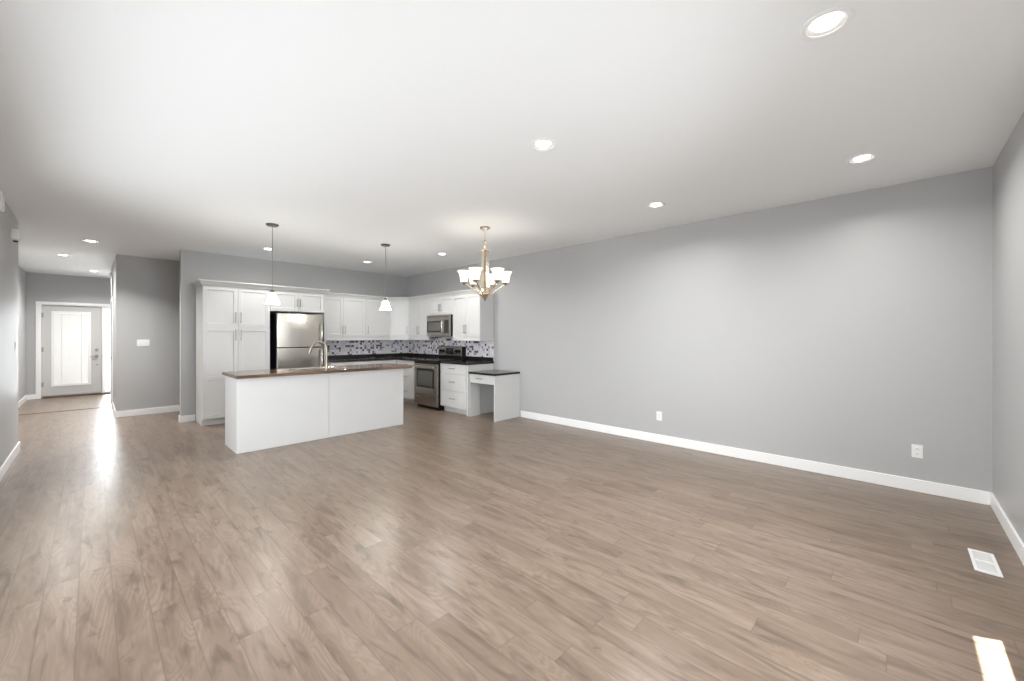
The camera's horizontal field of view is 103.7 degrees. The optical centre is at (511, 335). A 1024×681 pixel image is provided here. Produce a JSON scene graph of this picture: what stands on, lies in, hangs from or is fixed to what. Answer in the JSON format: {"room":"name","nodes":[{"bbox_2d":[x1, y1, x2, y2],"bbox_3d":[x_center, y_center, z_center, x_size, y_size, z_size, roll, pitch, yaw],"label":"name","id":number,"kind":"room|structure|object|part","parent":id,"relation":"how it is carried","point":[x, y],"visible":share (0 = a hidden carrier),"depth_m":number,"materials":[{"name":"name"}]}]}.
{"room":"empty living room","nodes":[
{"label":"empty living room","id":0,"kind":"room"},
{"bbox_2d":[0,202,17,466],"bbox_3d":[-3.093,0.000,1.860,8.160,2.740,0.370,0,0,44],"label":"wall","id":1,"kind":"structure","parent":0,"point":[8,248],"depth_m":4.25,"materials":[{"name":"grey paint"}]},
{"bbox_2d":[0,190,4,211],"bbox_3d":[-4.832,-1.275,3.803,0.180,0.170,0.032,0,0,44],"label":"door chime","id":2,"kind":"object","parent":1,"relation":"attached to","point":[2,196],"visible":1,"depth_m":3.77,"materials":[{"name":"white plastic"}]},
{"bbox_2d":[0,441,19,480],"bbox_3d":[-2.965,1.316,2.004,8.145,0.108,0.015,0,0,44],"label":"baseboard","id":3,"kind":"structure","parent":1,"relation":"attached to","point":[5,466],"depth_m":4.19,"materials":[{"name":"white paint"}]},
{"bbox_2d":[10,228,20,241],"bbox_3d":[-5.404,-1.091,4.376,0.140,0.129,0.068,0,0,44],"label":"sensor","id":4,"kind":"object","parent":1,"relation":"attached to","point":[15,234],"visible":1,"depth_m":4.34,"materials":[{"name":"white plastic"}]},
{"bbox_2d":[18,265,25,401],"bbox_3d":[-8.351,0.000,6.533,6.200,2.740,0.150,0,0,44],"label":"wall","id":5,"kind":"structure","parent":0,"point":[21,273],"depth_m":8.08,"materials":[{"name":"grey paint"}]},
{"bbox_2d":[18,395,26,407],"bbox_3d":[-8.294,1.316,6.592,5.900,0.108,0.015,0,0,44],"label":"baseboard","id":6,"kind":"structure","parent":5,"relation":"attached to","point":[24,398],"depth_m":8.07,"materials":[{"name":"white paint"}]},
{"bbox_2d":[26,272,110,394],"bbox_3d":[-9.765,0.000,9.430,0.150,2.740,2.080,0,0,44],"label":"wall","id":7,"kind":"structure","parent":0,"point":[40,287],"depth_m":8.88,"materials":[{"name":"grey paint"}]},
{"bbox_2d":[27,394,35,399],"bbox_3d":[-10.373,1.316,8.676,0.015,0.108,0.120,0,0,44],"label":"baseboard","id":8,"kind":"structure","parent":7,"relation":"attached to","point":[32,396],"depth_m":8.67,"materials":[{"name":"white paint"}]},
{"bbox_2d":[36,301,109,398],"bbox_3d":[-9.898,0.307,9.277,0.170,2.125,1.405,0,0,44],"label":"door","id":9,"kind":"structure","parent":7,"relation":"in","point":[69,347],"depth_m":9.12,"materials":[{"name":"white paint"}]},
{"bbox_3d":[-10.002,0.285,9.130,0.012,1.680,0.610,0,0,44],"label":"glass frame","id":10,"kind":"part","parent":9,"relation":"part of","materials":[{"name":"white glass"}]},
{"bbox_2d":[103,307,109,392],"bbox_3d":[-9.575,0.328,9.607,0.040,2.022,0.264,0,0,44],"label":"door frame","id":11,"kind":"structure","parent":9,"relation":"attached to","point":[104,308],"depth_m":9.51,"materials":[{"name":"white paint"}]},
{"bbox_2d":[111,254,125,410],"bbox_3d":[-7.549,0.000,7.696,2.650,2.740,0.120,0,0,44],"label":"wall","id":12,"kind":"structure","parent":0,"point":[118,280],"depth_m":6.79,"materials":[{"name":"grey paint"}]},
{"bbox_2d":[110,296,112,401],"bbox_3d":[-8.007,0.305,8.085,0.990,2.130,0.101,0,0,44],"label":"door frame","id":13,"kind":"structure","parent":12,"relation":"in","point":[111,299],"depth_m":7.84,"materials":[{"name":"white paint"}]},
{"bbox_2d":[126,255,179,409],"bbox_3d":[-5.695,0.000,7.804,0.120,2.740,2.600,0,0,44],"label":"wall","id":14,"kind":"structure","parent":0,"point":[152,284],"depth_m":7.07,"materials":[{"name":"grey paint"}]},
{"bbox_2d":[137,340,149,345],"bbox_3d":[-6.397,0.120,6.976,0.010,0.116,0.164,0,0,44],"label":"light switch","id":15,"kind":"object","parent":14,"relation":"attached to","point":[139,342],"visible":1,"depth_m":6.97,"materials":[{"name":"white plastic"}]},
{"bbox_2d":[115,405,179,417],"bbox_3d":[-5.693,1.316,7.708,0.015,0.108,2.735,0,0,44],"label":"baseboard","id":16,"kind":"structure","parent":14,"relation":"attached to","point":[136,412],"depth_m":7.00,"materials":[{"name":"white paint"}]},
{"bbox_2d":[180,249,406,420],"bbox_3d":[-3.871,0.000,7.858,0.120,2.740,4.060,0,0,44],"label":"wall","id":17,"kind":"structure","parent":0,"point":[194,265],"depth_m":6.95,"materials":[{"name":"grey paint"}]},
{"bbox_2d":[180,414,194,422],"bbox_3d":[-5.169,1.316,6.404,0.015,0.108,0.195,0,0,44],"label":"baseboard","id":18,"kind":"structure","parent":17,"relation":"attached to","point":[187,418],"depth_m":6.40,"materials":[{"name":"white paint"}]},
{"bbox_2d":[270,290,323,313],"bbox_3d":[-3.939,-0.595,7.224,0.640,0.350,0.870,0,0,44],"label":"upper cabinet","id":19,"kind":"object","parent":17,"relation":"attached to","point":[290,302],"visible":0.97,"depth_m":7.04,"materials":[{"name":"white paint"}]},
{"bbox_3d":[-3.893,-0.595,6.879,0.020,0.336,0.431,0,0,44],"label":"cabinet door","id":20,"kind":"part","parent":19,"relation":"part of","materials":[{"name":"white paint"}]},
{"bbox_3d":[-3.592,-0.595,7.193,0.020,0.336,0.431,0,0,44],"label":"cabinet door","id":21,"kind":"part","parent":19,"relation":"part of","materials":[{"name":"white paint"}]},
{"bbox_2d":[325,296,364,336],"bbox_3d":[-3.407,-0.371,7.981,0.370,0.778,0.900,0,0,44],"label":"upper cabinet","id":22,"kind":"object","parent":17,"relation":"attached to","point":[344,317],"visible":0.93,"depth_m":7.89,"materials":[{"name":"white paint"}]},
{"bbox_3d":[-3.464,-0.371,7.725,0.020,0.766,0.446,0,0,44],"label":"cabinet door","id":23,"kind":"part","parent":22,"relation":"part of","materials":[{"name":"white paint"}]},
{"bbox_3d":[-3.153,-0.371,8.050,0.020,0.766,0.446,0,0,44],"label":"cabinet door","id":24,"kind":"part","parent":22,"relation":"part of","materials":[{"name":"white paint"}]},
{"bbox_2d":[325,340,406,355],"bbox_3d":[-3.140,0.237,8.527,0.008,0.435,2.062,0,0,44],"label":"tile backsplash","id":25,"kind":"structure","parent":17,"relation":"attached to","point":[335,347],"depth_m":8.53,"materials":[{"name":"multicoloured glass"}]},
{"bbox_2d":[365,299,389,336],"bbox_3d":[-2.902,-0.371,8.509,0.370,0.778,0.559,0,0,44],"label":"upper cabinet","id":26,"kind":"object","parent":17,"relation":"attached to","point":[377,321],"visible":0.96,"depth_m":8.39,"materials":[{"name":"white paint"}]},
{"bbox_2d":[0,394,1023,680],"bbox_3d":[-3.315,1.430,5.872,14.410,0.120,6.500,0,0,44],"label":"floor","id":27,"kind":"structure","parent":0,"point":[443,545],"depth_m":2.43,"materials":[{"name":"brown wood"}]},
{"bbox_2d":[20,406,111,414],"bbox_3d":[-8.170,1.367,7.347,0.045,0.006,1.244,0,0,44],"label":"trim","id":28,"kind":"structure","parent":27,"relation":"on","point":[109,406],"depth_m":7.36,"materials":[{"name":"wood"}]},
{"bbox_2d":[196,285,269,425],"bbox_3d":[-4.554,0.300,6.581,0.640,2.140,0.900,0,0,44],"label":"pantry cabinet","id":29,"kind":"object","parent":27,"relation":"on","point":[233,323],"visible":0.91,"depth_m":6.30,"materials":[{"name":"white paint"}]},
{"bbox_3d":[-4.514,0.565,6.231,0.020,1.396,0.446,0,0,44],"label":"cabinet door","id":30,"kind":"part","parent":29,"relation":"part of","materials":[{"name":"white paint"}]},
{"bbox_3d":[-4.514,-0.453,6.231,0.020,0.621,0.446,0,0,44],"label":"cabinet door","id":31,"kind":"part","parent":29,"relation":"part of","materials":[{"name":"white paint"}]},
{"bbox_3d":[-4.203,0.565,6.556,0.020,1.396,0.446,0,0,44],"label":"cabinet door","id":32,"kind":"part","parent":29,"relation":"part of","materials":[{"name":"white paint"}]},
{"bbox_3d":[-4.203,-0.453,6.556,0.020,0.621,0.446,0,0,44],"label":"cabinet door","id":33,"kind":"part","parent":29,"relation":"part of","materials":[{"name":"white paint"}]},
{"bbox_2d":[191,279,329,293],"bbox_3d":[-4.239,-0.811,6.903,0.667,0.078,1.918,0,0,44],"label":"crown molding","id":34,"kind":"structure","parent":29,"relation":"on","point":[198,282],"depth_m":6.53,"materials":[{"name":"white paint"}]},
{"bbox_2d":[270,312,322,368],"bbox_3d":[-3.875,0.477,7.166,0.751,1.785,0.866,0,0,44],"label":"refrigerator","id":35,"kind":"object","parent":27,"relation":"on","point":[292,336],"visible":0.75,"depth_m":6.91,"materials":[{"name":"silver metal"}]},
{"bbox_3d":[-3.673,0.757,6.983,0.068,1.106,0.750,0,0,44],"label":"fridge door","id":36,"kind":"part","parent":35,"relation":"part of","materials":[{"name":"silver metal"}]},
{"bbox_3d":[-3.673,-0.095,6.983,0.068,0.574,0.750,0,0,44],"label":"fridge door","id":37,"kind":"part","parent":35,"relation":"part of","materials":[{"name":"silver metal"}]},
{"bbox_3d":[-3.397,0.495,7.176,0.075,0.542,0.032,0,0,44],"label":"handle","id":38,"kind":"part","parent":35,"relation":"part of","materials":[{"name":"silver metal"}]},
{"bbox_3d":[-3.397,-0.028,7.176,0.075,0.397,0.032,0,0,44],"label":"handle","id":39,"kind":"part","parent":35,"relation":"part of","materials":[{"name":"silver metal"}]},
{"bbox_2d":[225,368,402,453],"bbox_3d":[-2.653,0.932,5.654,0.592,0.875,2.180,0,0,44],"label":"kitchen island","id":40,"kind":"object","parent":27,"relation":"on","point":[265,412],"visible":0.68,"depth_m":5.22,"materials":[{"name":"white paint"}]},
{"bbox_3d":[-3.406,0.932,4.879,0.570,0.875,0.019,0,0,44],"label":"panel","id":41,"kind":"part","parent":40,"relation":"part of","materials":[{"name":"white paint"}]},
{"bbox_3d":[-2.838,0.932,5.046,0.019,0.875,1.047,0,0,44],"label":"panel","id":42,"kind":"part","parent":40,"relation":"part of","materials":[{"name":"white paint"}]},
{"bbox_2d":[222,363,411,378],"bbox_3d":[-2.620,0.475,5.687,0.750,0.038,2.307,0,0,44],"label":"island countertop","id":43,"kind":"structure","parent":40,"relation":"on","point":[382,366],"depth_m":5.31,"materials":[{"name":"stone"}]},
{"bbox_2d":[288,366,345,370],"bbox_3d":[-2.734,0.539,5.662,0.417,0.181,0.637,0,0,44],"label":"sink","id":44,"kind":"object","parent":43,"relation":"in","point":[329,367],"visible":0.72,"depth_m":5.73,"materials":[{"name":"silver metal"}]},
{"bbox_2d":[308,340,331,369],"bbox_3d":[-2.608,0.257,5.453,0.296,0.398,0.089,0,0,-17],"label":"faucet","id":45,"kind":"object","parent":43,"relation":"on","point":[315,342],"visible":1,"depth_m":5.45,"materials":[{"name":"silver metal"}]},
{"bbox_3d":[-2.616,0.217,5.453,0.216,0.318,0.025,0,0,-7],"label":"spout","id":46,"kind":"part","parent":45,"relation":"part of","materials":[{"name":"silver metal"}]},
{"bbox_3d":[-2.083,0.932,5.835,0.019,0.875,1.130,0,0,44],"label":"panel","id":47,"kind":"part","parent":40,"relation":"part of","materials":[{"name":"white paint"}]},
{"bbox_2d":[316,294,324,365],"bbox_3d":[-3.644,0.300,7.566,0.609,2.140,0.022,0,0,44],"label":"end panel","id":48,"kind":"object","parent":27,"relation":"on","point":[323,314],"visible":0.21,"depth_m":7.35,"materials":[{"name":"white paint"}]},
{"bbox_2d":[328,360,395,365],"bbox_3d":[-3.112,0.932,8.073,0.660,0.875,1.440,0,0,44],"label":"base cabinet","id":49,"kind":"object","parent":27,"relation":"on","point":[380,361],"visible":0.11,"depth_m":7.85,"materials":[{"name":"white paint"}]},
{"bbox_3d":[-3.237,0.578,7.535,0.020,0.151,0.446,0,0,44],"label":"drawer","id":50,"kind":"part","parent":49,"relation":"part of","materials":[{"name":"white paint"}]},
{"bbox_3d":[-2.926,0.578,7.860,0.020,0.151,0.446,0,0,44],"label":"drawer","id":51,"kind":"part","parent":49,"relation":"part of","materials":[{"name":"white paint"}]},
{"bbox_2d":[325,353,438,362],"bbox_3d":[-2.647,0.441,8.055,1.357,0.106,2.062,0,0,44],"label":"countertop","id":52,"kind":"structure","parent":49,"relation":"on","point":[389,356],"depth_m":8.37,"materials":[{"name":"black stone"}]},
{"bbox_3d":[-2.615,0.578,8.185,0.020,0.151,0.446,0,0,44],"label":"drawer","id":53,"kind":"part","parent":49,"relation":"part of","materials":[{"name":"white paint"}]},
{"bbox_2d":[397,360,416,403],"bbox_3d":[-1.940,0.932,8.357,0.750,0.875,0.660,0,0,44],"label":"base cabinet","id":54,"kind":"object","parent":27,"relation":"on","point":[408,373],"visible":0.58,"depth_m":8.12,"materials":[{"name":"white paint"}]},
{"bbox_3d":[-2.135,0.584,8.153,0.740,0.168,0.020,0,0,44],"label":"drawer","id":55,"kind":"part","parent":54,"relation":"part of","materials":[{"name":"white paint"}]},
{"bbox_3d":[-2.135,1.119,8.153,0.740,0.288,0.020,0,0,44],"label":"drawer","id":56,"kind":"part","parent":54,"relation":"part of","materials":[{"name":"white paint"}]},
{"bbox_3d":[-2.135,0.822,8.153,0.740,0.293,0.020,0,0,44],"label":"drawer","id":57,"kind":"part","parent":54,"relation":"part of","materials":[{"name":"white paint"}]},
{"bbox_2d":[412,346,465,410],"bbox_3d":[-1.423,0.787,7.796,0.762,1.165,0.744,0,0,44],"label":"electric range","id":58,"kind":"object","parent":27,"relation":"on","point":[427,372],"visible":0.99,"depth_m":7.61,"materials":[{"name":"silver metal"}]},
{"bbox_3d":[-1.658,0.570,7.551,0.702,0.027,0.066,0,0,44],"label":"oven handle","id":59,"kind":"part","parent":58,"relation":"part of","materials":[{"name":"silver metal"}]},
{"bbox_3d":[-1.625,1.212,7.586,0.750,0.187,0.034,0,0,44],"label":"storage drawer","id":60,"kind":"part","parent":58,"relation":"part of","materials":[{"name":"silver metal"}]},
{"bbox_3d":[-1.625,0.817,7.586,0.750,0.583,0.034,0,0,44],"label":"oven door","id":61,"kind":"part","parent":58,"relation":"part of","materials":[{"name":"silver metal"}]},
{"bbox_2d":[415,358,464,360],"bbox_3d":[-1.399,0.456,7.821,0.762,0.016,0.655,0,0,44],"label":"cooktop","id":62,"kind":"object","parent":58,"relation":"in","point":[425,359],"depth_m":7.67,"materials":[{"name":"black glass"}]},
{"bbox_3d":[-1.233,0.300,7.998,0.733,0.170,0.011,0,0,44],"label":"control panel","id":63,"kind":"part","parent":58,"relation":"part of","materials":[{"name":"silver metal"}]},
{"bbox_3d":[-1.197,0.326,8.033,0.762,0.242,0.090,0,0,44],"label":"panel","id":64,"kind":"part","parent":58,"relation":"part of","materials":[{"name":"silver metal"}]},
{"bbox_2d":[440,363,493,415],"bbox_3d":[-0.837,0.932,7.301,0.760,0.875,0.660,0,0,44],"label":"base cabinet","id":65,"kind":"object","parent":27,"relation":"on","point":[454,378],"visible":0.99,"depth_m":7.10,"materials":[{"name":"white paint"}]},
{"bbox_3d":[-1.042,1.119,7.107,0.723,0.288,0.020,0,0,44],"label":"drawer","id":66,"kind":"part","parent":65,"relation":"part of","materials":[{"name":"white paint"}]},
{"bbox_3d":[-1.042,0.822,7.107,0.723,0.293,0.020,0,0,44],"label":"drawer","id":67,"kind":"part","parent":65,"relation":"part of","materials":[{"name":"white paint"}]},
{"bbox_3d":[-1.042,0.584,7.107,0.723,0.168,0.020,0,0,44],"label":"drawer","id":68,"kind":"part","parent":65,"relation":"part of","materials":[{"name":"white paint"}]},
{"bbox_2d":[439,356,493,364],"bbox_3d":[-0.826,0.441,7.300,0.779,0.106,0.635,0,0,44],"label":"countertop","id":69,"kind":"structure","parent":65,"relation":"on","point":[469,360],"depth_m":7.22,"materials":[{"name":"black stone"}]},
{"bbox_2d":[469,369,519,421],"bbox_3d":[-0.303,0.987,6.817,0.635,0.766,0.626,0,0,44],"label":"desk","id":70,"kind":"object","parent":27,"relation":"on","point":[506,383],"visible":1,"depth_m":6.67,"materials":[{"name":"white paint"}]},
{"bbox_3d":[-0.635,1.004,6.920,0.012,0.731,0.240,0,0,44],"label":"panel","id":71,"kind":"part","parent":70,"relation":"part of","materials":[{"name":"white paint"}]},
{"bbox_3d":[-0.495,0.713,6.635,0.586,0.144,0.022,0,0,44],"label":"drawer","id":72,"kind":"part","parent":70,"relation":"part of","materials":[{"name":"white paint"}]},
{"bbox_3d":[-0.078,1.004,6.628,0.022,0.731,0.588,0,0,44],"label":"panel","id":73,"kind":"part","parent":70,"relation":"part of","materials":[{"name":"white paint"}]},
{"bbox_2d":[967,548,1003,577],"bbox_3d":[2.858,1.367,2.432,0.108,0.006,0.332,0,0,44],"label":"floor vent","id":74,"kind":"object","parent":27,"relation":"in","point":[984,562],"visible":1,"depth_m":2.42,"materials":[{"name":"white plastic"}]},
{"bbox_2d":[0,0,1023,277],"bbox_3d":[-3.315,-1.445,5.872,14.410,0.150,6.500,0,0,44],"label":"ceiling","id":75,"kind":"structure","parent":0,"point":[158,129],"depth_m":2.46,"materials":[{"name":"white paint"}]},
{"bbox_2d":[81,239,99,242],"bbox_3d":[-6.079,-1.383,5.797,0.196,0.039,0.196,0,0,44],"label":"recessed light","id":76,"kind":"object","parent":75,"relation":"in","point":[85,240],"visible":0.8,"depth_m":5.80,"materials":[{"name":"white"}]},
{"bbox_2d":[265,223,279,303],"bbox_3d":[-2.943,-0.882,4.937,0.160,0.975,0.160,0,0,44],"label":"pendant lamp","id":77,"kind":"object","parent":75,"relation":"hanging from","point":[272,298],"visible":1,"depth_m":4.92,"materials":[{"name":"white glass"}]},
{"bbox_3d":[-2.943,-0.953,4.937,0.009,0.785,0.009,0,0,44],"label":"rod","id":78,"kind":"part","parent":77,"relation":"part of","materials":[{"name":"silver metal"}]},
{"bbox_3d":[-2.943,-0.462,4.937,0.160,0.134,0.160,0,0,44],"label":"lamp shade","id":79,"kind":"part","parent":77,"relation":"part of","materials":[{"name":"white glass"}]},
{"bbox_2d":[380,244,390,309],"bbox_3d":[-1.897,-0.882,6.030,0.160,0.975,0.160,0,0,44],"label":"pendant lamp","id":80,"kind":"object","parent":75,"relation":"hanging from","point":[385,305],"visible":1,"depth_m":6.01,"materials":[{"name":"white glass"}]},
{"bbox_3d":[-1.897,-0.953,6.030,0.009,0.785,0.009,0,0,44],"label":"rod","id":81,"kind":"part","parent":80,"relation":"part of","materials":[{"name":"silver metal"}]},
{"bbox_3d":[-1.897,-0.462,6.030,0.160,0.134,0.160,0,0,44],"label":"lamp shade","id":82,"kind":"part","parent":80,"relation":"part of","materials":[{"name":"white glass"}]},
{"bbox_2d":[457,226,511,300],"bbox_3d":[-0.341,-0.905,5.076,0.694,0.930,0.658,0,0,44],"label":"chandelier","id":83,"kind":"object","parent":75,"relation":"hanging from","point":[497,274],"visible":1,"depth_m":5.03,"materials":[{"name":"white glass"}]},
{"bbox_3d":[-0.600,-0.741,5.035,0.175,0.146,0.175,0,0,44],"label":"lamp shade","id":84,"kind":"part","parent":83,"relation":"part of","materials":[{"name":"white glass"}]},
{"bbox_3d":[-0.505,-0.741,5.280,0.175,0.146,0.175,0,0,44],"label":"lamp shade","id":85,"kind":"part","parent":83,"relation":"part of","materials":[{"name":"white glass"}]},
{"bbox_3d":[-0.436,-0.741,4.831,0.175,0.146,0.175,0,0,44],"label":"lamp shade","id":86,"kind":"part","parent":83,"relation":"part of","materials":[{"name":"white glass"}]},
{"bbox_3d":[-0.341,-0.795,5.076,0.023,0.590,0.024,0,0,44],"label":"stem","id":87,"kind":"part","parent":83,"relation":"part of","materials":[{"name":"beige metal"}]},
{"bbox_3d":[-0.246,-0.741,5.320,0.175,0.146,0.175,0,0,44],"label":"lamp shade","id":88,"kind":"part","parent":83,"relation":"part of","materials":[{"name":"white glass"}]},
{"bbox_3d":[-0.177,-0.741,4.872,0.175,0.146,0.175,0,0,44],"label":"lamp shade","id":89,"kind":"part","parent":83,"relation":"part of","materials":[{"name":"white glass"}]},
{"bbox_3d":[-0.082,-0.741,5.116,0.175,0.146,0.175,0,0,44],"label":"lamp shade","id":90,"kind":"part","parent":83,"relation":"part of","materials":[{"name":"white glass"}]},
{"bbox_2d":[530,138,556,151],"bbox_3d":[0.225,-1.383,2.884,0.196,0.039,0.196,0,0,44],"label":"recessed light","id":91,"kind":"object","parent":75,"relation":"in","point":[544,144],"visible":0.96,"depth_m":2.88,"materials":[{"name":"white"}]},
{"bbox_2d":[646,202,665,207],"bbox_3d":[1.506,-1.383,4.204,0.196,0.039,0.196,0,0,44],"label":"recessed light","id":92,"kind":"object","parent":75,"relation":"in","point":[654,204],"visible":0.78,"depth_m":4.20,"materials":[{"name":"white"}]},
{"bbox_2d":[799,6,854,40],"bbox_3d":[1.379,-1.383,1.765,0.196,0.039,0.196,0,0,44],"label":"recessed light","id":93,"kind":"object","parent":75,"relation":"in","point":[826,23],"visible":0.98,"depth_m":1.76,"materials":[{"name":"white paint"}]},
{"bbox_2d":[846,153,878,163],"bbox_3d":[2.701,-1.383,3.103,0.196,0.039,0.196,0,0,44],"label":"recessed light","id":94,"kind":"object","parent":75,"relation":"in","point":[862,158],"visible":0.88,"depth_m":3.10,"materials":[{"name":"white"}]},
{"bbox_2d":[407,166,992,491],"bbox_3d":[0.781,0.000,6.319,9.030,2.740,0.150,0,0,44],"label":"wall","id":95,"kind":"structure","parent":0,"point":[851,330],"depth_m":4.18,"materials":[{"name":"grey paint"}]},
{"bbox_2d":[390,301,408,336],"bbox_3d":[-2.412,-0.371,8.843,0.622,0.778,0.614,0,0,44],"label":"upper cabinet","id":96,"kind":"object","parent":95,"relation":"attached to","point":[399,312],"visible":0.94,"depth_m":8.62,"materials":[{"name":"white paint"}]},
{"bbox_2d":[325,337,429,339],"bbox_3d":[-2.742,0.052,8.195,2.042,0.065,0.767,0,0,-16],"label":"rail","id":97,"kind":"object","parent":96,"relation":"attached to","point":[326,338],"visible":0.83,"depth_m":8.27,"materials":[{"name":"white paint"}]},
{"bbox_2d":[409,298,442,336],"bbox_3d":[-1.841,-0.371,8.462,0.758,0.778,0.370,0,0,44],"label":"upper cabinet","id":98,"kind":"object","parent":95,"relation":"attached to","point":[418,309],"visible":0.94,"depth_m":8.34,"materials":[{"name":"white paint"}]},
{"bbox_3d":[-2.072,-0.371,8.495,0.375,0.766,0.020,0,0,44],"label":"cabinet door","id":99,"kind":"part","parent":98,"relation":"part of","materials":[{"name":"white paint"}]},
{"bbox_3d":[-1.798,-0.371,8.233,0.375,0.766,0.020,0,0,44],"label":"cabinet door","id":100,"kind":"part","parent":98,"relation":"part of","materials":[{"name":"white paint"}]},
{"bbox_2d":[429,296,452,315],"bbox_3d":[-1.292,-0.585,7.936,0.759,0.350,0.370,0,0,44],"label":"upper cabinet","id":101,"kind":"object","parent":95,"relation":"attached to","point":[439,305],"visible":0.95,"depth_m":7.81,"materials":[{"name":"white paint"}]},
{"bbox_3d":[-1.523,-0.585,7.969,0.376,0.338,0.020,0,0,44],"label":"cabinet door","id":102,"kind":"part","parent":101,"relation":"part of","materials":[{"name":"white paint"}]},
{"bbox_2d":[427,314,452,335],"bbox_3d":[-1.317,-0.200,7.910,0.756,0.410,0.433,0,0,44],"label":"microwave","id":103,"kind":"object","parent":101,"relation":"attached to","point":[437,325],"visible":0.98,"depth_m":7.73,"materials":[{"name":"silver metal"}]},
{"bbox_3d":[-1.240,-0.180,7.598,0.130,0.250,0.005,0,0,44],"label":"control panel","id":104,"kind":"part","parent":103,"relation":"part of","materials":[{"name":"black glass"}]},
{"bbox_3d":[-1.248,-0.585,7.706,0.375,0.338,0.020,0,0,44],"label":"cabinet door","id":105,"kind":"part","parent":101,"relation":"part of","materials":[{"name":"white paint"}]},
{"bbox_2d":[407,337,493,360],"bbox_3d":[-1.377,0.237,8.273,2.890,0.435,0.008,0,0,44],"label":"tile backsplash","id":106,"kind":"structure","parent":95,"relation":"attached to","point":[473,348],"depth_m":8.19,"materials":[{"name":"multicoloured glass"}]},
{"bbox_2d":[453,337,492,340],"bbox_3d":[-0.726,0.052,7.417,0.765,0.065,0.324,0,0,44],"label":"rail","id":107,"kind":"object","parent":95,"relation":"attached to","point":[454,338],"visible":1,"depth_m":7.21,"materials":[{"name":"white paint"}]},
{"bbox_2d":[453,293,493,336],"bbox_3d":[-0.738,-0.371,7.407,0.770,0.778,0.370,0,0,44],"label":"upper cabinet","id":108,"kind":"object","parent":95,"relation":"attached to","point":[473,316],"visible":0.98,"depth_m":7.22,"materials":[{"name":"white paint"}]},
{"bbox_2d":[320,288,494,299],"bbox_3d":[-1.867,-0.797,7.883,3.319,0.070,1.326,0,0,10],"label":"crown molding","id":109,"kind":"structure","parent":108,"relation":"attached to","point":[469,291],"depth_m":7.96,"materials":[{"name":"white paint"}]},
{"bbox_3d":[-0.972,-0.371,7.441,0.381,0.766,0.020,0,0,44],"label":"cabinet door","id":110,"kind":"part","parent":108,"relation":"part of","materials":[{"name":"white paint"}]},
{"bbox_3d":[-0.694,-0.371,7.175,0.381,0.766,0.020,0,0,44],"label":"cabinet door","id":111,"kind":"part","parent":108,"relation":"part of","materials":[{"name":"white paint"}]},
{"bbox_2d":[656,411,661,420],"bbox_3d":[1.885,1.025,5.151,0.072,0.116,0.009,0,0,44],"label":"wall outlet","id":112,"kind":"object","parent":95,"relation":"attached to","point":[658,413],"visible":1,"depth_m":5.15,"materials":[{"name":"white plastic"}]},
{"bbox_2d":[521,411,989,504],"bbox_3d":[2.008,1.316,5.030,5.145,0.108,0.015,0,0,44],"label":"baseboard","id":113,"kind":"structure","parent":95,"relation":"attached to","point":[939,489],"depth_m":4.14,"materials":[{"name":"white paint"}]},
{"bbox_2d":[911,444,922,458],"bbox_3d":[3.568,1.015,3.540,0.072,0.116,0.009,0,0,44],"label":"wall outlet","id":114,"kind":"object","parent":95,"relation":"attached to","point":[916,450],"visible":1,"depth_m":3.54,"materials":[{"name":"white plastic"}]},
{"bbox_2d":[993,112,1023,542],"bbox_3d":[1.935,0.000,1.103,0.150,2.740,5.790,0,0,44],"label":"wall","id":115,"kind":"structure","parent":0,"point":[1008,169],"depth_m":2.76,"materials":[{"name":"grey paint"}]},
{"bbox_2d":[990,492,1023,564],"bbox_3d":[2.771,1.316,2.096,0.015,0.108,3.200,0,0,44],"label":"baseboard","id":116,"kind":"structure","parent":115,"relation":"attached to","point":[1017,543],"depth_m":2.72,"materials":[{"name":"white paint"}]}
]}

